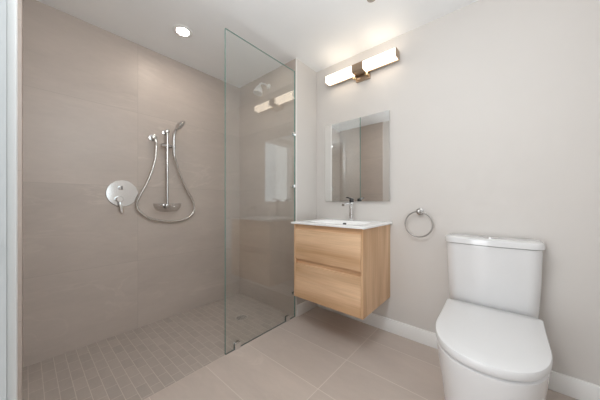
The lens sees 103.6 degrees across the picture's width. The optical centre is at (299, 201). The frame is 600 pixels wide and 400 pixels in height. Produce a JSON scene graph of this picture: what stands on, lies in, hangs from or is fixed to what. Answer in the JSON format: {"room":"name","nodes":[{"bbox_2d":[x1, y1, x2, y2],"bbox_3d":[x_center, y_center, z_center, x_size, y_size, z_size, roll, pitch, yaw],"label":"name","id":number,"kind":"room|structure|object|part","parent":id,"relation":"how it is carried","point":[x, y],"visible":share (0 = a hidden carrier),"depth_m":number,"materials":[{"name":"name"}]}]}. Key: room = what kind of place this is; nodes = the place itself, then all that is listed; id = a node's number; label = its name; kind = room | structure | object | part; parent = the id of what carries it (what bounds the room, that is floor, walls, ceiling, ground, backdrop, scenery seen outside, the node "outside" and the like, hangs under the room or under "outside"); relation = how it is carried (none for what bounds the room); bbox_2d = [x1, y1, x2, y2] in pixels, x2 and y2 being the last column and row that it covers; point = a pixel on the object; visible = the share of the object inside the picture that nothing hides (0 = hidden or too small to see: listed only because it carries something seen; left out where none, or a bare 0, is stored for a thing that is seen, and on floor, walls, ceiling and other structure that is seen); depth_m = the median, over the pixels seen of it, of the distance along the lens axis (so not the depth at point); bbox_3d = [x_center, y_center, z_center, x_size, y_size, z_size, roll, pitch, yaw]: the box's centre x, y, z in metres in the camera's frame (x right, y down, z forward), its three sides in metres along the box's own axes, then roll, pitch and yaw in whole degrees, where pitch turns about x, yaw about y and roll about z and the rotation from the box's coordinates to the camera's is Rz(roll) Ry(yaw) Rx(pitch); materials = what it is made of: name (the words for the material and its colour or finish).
{"room":"bathroom","nodes":[
{"label":"bathroom","id":0,"kind":"room"},
{"bbox_2d":[23,0,239,366],"bbox_3d":[-1.195,-0.135,2.310,0.120,2.410,2.220,0,0,41],"label":"wall","id":1,"kind":"structure","parent":0,"point":[94,97],"depth_m":1.87,"materials":[{"name":"beige tile"}]},
{"bbox_2d":[18,0,22,399],"bbox_3d":[-1.518,-0.135,1.208,0.827,2.410,0.127,0,0,41],"label":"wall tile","id":2,"kind":"structure","parent":1,"relation":"attached to","point":[20,2],"depth_m":0.98,"materials":[{"name":"beige tile"}]},
{"bbox_2d":[106,180,137,212],"bbox_3d":[-1.428,-0.045,1.907,0.052,0.266,0.216,0,0,41],"label":"shower mixer","id":3,"kind":"object","parent":1,"relation":"attached to","point":[121,193],"visible":1,"depth_m":1.90,"materials":[{"name":"silver metal"}]},
{"bbox_3d":[-1.427,0.024,1.882,0.010,0.129,0.035,0,0,41],"label":"lever","id":4,"kind":"part","parent":3,"relation":"part of","materials":[{"name":"silver metal"}]},
{"bbox_2d":[149,135,157,141],"bbox_3d":[-1.282,-0.556,2.066,0.066,0.072,0.054,0,0,41],"label":"outlet","id":5,"kind":"object","parent":1,"relation":"attached to","point":[151,137],"visible":1,"depth_m":2.05,"materials":[{"name":"silver metal"}]},
{"bbox_2d":[135,142,194,221],"bbox_3d":[-1.188,-0.171,2.140,0.067,0.719,0.503,0,0,41],"label":"shower hose","id":6,"kind":"object","parent":1,"relation":"attached to","point":[155,156],"visible":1,"depth_m":2.06,"materials":[{"name":"metal"}]},
{"bbox_2d":[159,129,181,211],"bbox_3d":[-1.196,-0.284,2.131,0.112,0.749,0.236,0,0,41],"label":"slide bar","id":7,"kind":"object","parent":1,"relation":"attached to","point":[166,132],"visible":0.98,"depth_m":2.12,"materials":[{"name":"silver metal"}]},
{"bbox_2d":[172,121,184,155],"bbox_3d":[-1.089,-0.577,2.138,0.125,0.320,0.096,0,0,41],"label":"shower","id":8,"kind":"object","parent":7,"relation":"attached to","point":[180,124],"visible":1,"depth_m":2.13,"materials":[{"name":"silver metal"}]},
{"bbox_3d":[-1.128,-0.549,2.136,0.068,0.266,0.034,0,0,24],"label":"handle","id":9,"kind":"part","parent":8,"relation":"part of","materials":[{"name":"silver metal"}]},
{"bbox_2d":[37,0,477,87],"bbox_3d":[-0.037,-1.390,1.301,3.192,0.100,2.240,0,0,41],"label":"ceiling","id":10,"kind":"structure","parent":0,"point":[321,34],"depth_m":1.78,"materials":[{"name":"paint"}]},
{"bbox_2d":[172,24,192,37],"bbox_3d":[-0.919,-1.337,1.853,0.144,0.007,0.144,0,0,41],"label":"recessed light","id":11,"kind":"object","parent":10,"relation":"in","point":[183,31],"visible":1,"depth_m":1.85,"materials":[{"name":"white paint"}]},
{"bbox_2d":[240,58,316,316],"bbox_3d":[-0.231,-0.135,2.656,0.891,2.410,0.439,0,0,41],"label":"wall","id":12,"kind":"structure","parent":0,"point":[266,120],"depth_m":2.41,"materials":[{"name":"beige tile"}]},
{"bbox_2d":[253,82,270,95],"bbox_3d":[-0.385,-1.143,2.374,0.092,0.161,0.189,0,0,41],"label":"shower head","id":13,"kind":"object","parent":12,"relation":"attached to","point":[257,91],"visible":1,"depth_m":2.33},
{"bbox_2d":[296,58,296,316],"bbox_3d":[-0.034,-0.135,2.203,0.006,2.410,0.015,0,0,41],"label":"trim","id":14,"kind":"structure","parent":12,"relation":"attached to","point":[296,58],"depth_m":2.20,"materials":[{"name":"metal"}]},
{"bbox_2d":[297,300,316,315],"bbox_3d":[0.077,1.016,2.320,0.014,0.108,0.307,0,0,41],"label":"baseboard","id":15,"kind":"structure","parent":12,"relation":"attached to","point":[305,306],"depth_m":2.28,"materials":[{"name":"white paint"}]},
{"bbox_2d":[22,293,577,399],"bbox_3d":[-0.043,1.120,1.294,3.152,0.100,2.220,0,0,41],"label":"floor","id":16,"kind":"structure","parent":0,"point":[319,353],"depth_m":1.56,"materials":[{"name":"beige tile"}]},
{"bbox_2d":[235,315,247,320],"bbox_3d":[-0.538,1.068,2.181,0.116,0.004,0.116,0,0,41],"label":"shower drain","id":17,"kind":"object","parent":16,"relation":"on","point":[239,317],"visible":1,"depth_m":2.18,"materials":[{"name":"metal"}]},
{"bbox_2d":[225,28,295,354],"bbox_3d":[-0.285,-0.073,1.929,0.028,2.286,0.733,0,0,41],"label":"glass panel","id":18,"kind":"object","parent":16,"relation":"on","point":[236,345],"visible":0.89,"depth_m":2.12,"materials":[{"name":"clear glass"}]},
{"bbox_2d":[435,233,552,399],"bbox_3d":[0.964,0.642,1.213,0.468,0.856,0.806,0,0,41],"label":"toilet","id":19,"kind":"object","parent":16,"relation":"on","point":[493,343],"visible":1,"depth_m":1.20,"materials":[{"name":"white ceramic"}]},
{"bbox_3d":[0.917,0.658,1.152,0.406,0.014,0.623,0,0,41],"label":"seat","id":20,"kind":"part","parent":19,"relation":"part of","materials":[{"name":"white plastic"}]},
{"bbox_3d":[0.970,0.868,1.214,0.412,0.404,0.796,0,0,41],"label":"bowl","id":21,"kind":"part","parent":19,"relation":"part of","materials":[{"name":"white ceramic"}]},
{"bbox_3d":[0.912,0.634,1.147,0.436,0.034,0.640,0,0,41],"label":"seat lid","id":22,"kind":"part","parent":19,"relation":"part of","materials":[{"name":"white plastic"}]},
{"bbox_3d":[1.168,0.464,1.450,0.452,0.404,0.180,0,0,41],"label":"tank","id":23,"kind":"part","parent":19,"relation":"part of","materials":[{"name":"white ceramic"}]},
{"bbox_3d":[1.165,0.240,1.447,0.468,0.042,0.188,0,0,41],"label":"tank lid","id":24,"kind":"part","parent":19,"relation":"part of","materials":[{"name":"white ceramic"}]},
{"bbox_2d":[317,0,599,385],"bbox_3d":[1.030,-0.135,1.782,2.162,2.410,0.120,0,0,41],"label":"wall","id":25,"kind":"structure","parent":0,"point":[493,105],"depth_m":1.52,"materials":[{"name":"white paint"}]},
{"bbox_2d":[294,224,389,319],"bbox_3d":[0.347,0.482,1.960,0.619,0.604,0.499,0,0,41],"label":"vanity cabinet","id":26,"kind":"object","parent":25,"relation":"attached to","point":[344,270],"visible":0.92,"depth_m":1.74,"materials":[{"name":"brown wood"}]},
{"bbox_3d":[0.118,0.482,2.156,0.016,0.604,0.499,0,0,41],"label":"panel","id":27,"kind":"part","parent":26,"relation":"part of","materials":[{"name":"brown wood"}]},
{"bbox_3d":[0.198,0.210,1.787,0.587,0.060,0.018,0,0,41],"label":"finger rail","id":28,"kind":"part","parent":26,"relation":"part of","materials":[{"name":"brown wood"}]},
{"bbox_3d":[0.190,0.643,1.778,0.584,0.279,0.018,0,0,41],"label":"drawer","id":29,"kind":"part","parent":26,"relation":"part of","materials":[{"name":"brown wood"}]},
{"bbox_3d":[0.190,0.344,1.778,0.584,0.245,0.018,0,0,41],"label":"drawer","id":30,"kind":"part","parent":26,"relation":"part of","materials":[{"name":"brown wood"}]},
{"bbox_3d":[0.201,0.487,1.791,0.587,0.075,0.016,0,0,41],"label":"finger rail","id":31,"kind":"part","parent":26,"relation":"part of","materials":[{"name":"brown wood"}]},
{"bbox_2d":[291,218,391,228],"bbox_3d":[0.340,0.219,1.957,0.655,0.111,0.512,0,0,41],"label":"washbasin","id":32,"kind":"object","parent":26,"relation":"in","point":[343,223],"visible":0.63,"depth_m":1.89,"materials":[{"name":"white ceramic"}]},
{"bbox_2d":[342,197,354,220],"bbox_3d":[0.415,0.060,2.029,0.054,0.208,0.172,0,0,41],"label":"faucet","id":33,"kind":"object","parent":32,"relation":"on","point":[351,201],"visible":1,"depth_m":2.05,"materials":[{"name":"silver metal"}]},
{"bbox_3d":[0.576,0.482,1.764,0.016,0.604,0.499,0,0,41],"label":"panel","id":34,"kind":"part","parent":26,"relation":"part of","materials":[{"name":"brown wood"}]},
{"bbox_2d":[325,110,389,200],"bbox_3d":[0.498,-0.380,2.147,0.636,0.749,0.020,0,0,41],"label":"wall mirror","id":35,"kind":"object","parent":25,"relation":"attached to","point":[357,151],"visible":1,"depth_m":2.11,"materials":[{"name":"silver mirror"}]},
{"bbox_2d":[325,47,399,85],"bbox_3d":[0.522,-1.133,2.057,0.654,0.113,0.124,0,0,41],"label":"vanity light","id":36,"kind":"object","parent":25,"relation":"attached to","point":[360,71],"visible":1,"depth_m":2.01,"materials":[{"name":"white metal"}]},
{"bbox_2d":[326,66,354,85],"bbox_3d":[0.369,-1.153,2.161,0.274,0.065,0.073,0,0,41],"label":"diffuser","id":37,"kind":"object","parent":36,"relation":"attached to","point":[348,73],"depth_m":2.14,"materials":[{"name":"white glass"}]},
{"bbox_3d":[0.550,-1.129,2.082,0.130,0.106,0.050,0,0,41],"label":"plate","id":38,"kind":"part","parent":36,"relation":"part of","materials":[{"name":"brown metal"}]},
{"bbox_2d":[363,48,397,70],"bbox_3d":[0.650,-1.153,1.919,0.268,0.065,0.073,0,0,41],"label":"diffuser","id":39,"kind":"object","parent":36,"relation":"attached to","point":[388,57],"depth_m":1.90,"materials":[{"name":"white glass"}]},
{"bbox_2d":[405,208,432,237],"bbox_3d":[0.897,0.155,1.777,0.198,0.220,0.062,0,0,41],"label":"towel ring","id":40,"kind":"object","parent":25,"relation":"attached to","point":[419,211],"visible":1,"depth_m":1.77,"materials":[{"name":"silver metal"}]},
{"bbox_2d":[317,304,599,399],"bbox_3d":[0.953,1.016,1.760,2.049,0.108,0.014,0,0,41],"label":"baseboard","id":41,"kind":"structure","parent":25,"relation":"attached to","point":[564,384],"depth_m":1.74,"materials":[{"name":"white paint"}]},
{"bbox_3d":[-0.880,-0.135,0.652,0.865,2.410,0.115,0,0,41],"label":"wall","id":42,"kind":"structure","parent":0,"visible":0},
{"bbox_2d":[0,0,5,399],"bbox_3d":[-0.247,-0.035,0.088,0.830,2.210,0.146,0,0,41],"label":"door","id":43,"kind":"structure","parent":42,"relation":"in","point":[2,2],"depth_m":0.41,"materials":[{"name":"white paint"}]},
{"bbox_2d":[6,0,17,399],"bbox_3d":[-0.196,-0.071,0.148,0.976,2.283,0.012,0,0,41],"label":"trim","id":44,"kind":"structure","parent":42,"relation":"attached to","point":[11,5],"depth_m":0.42,"materials":[{"name":"white paint"}]}
]}

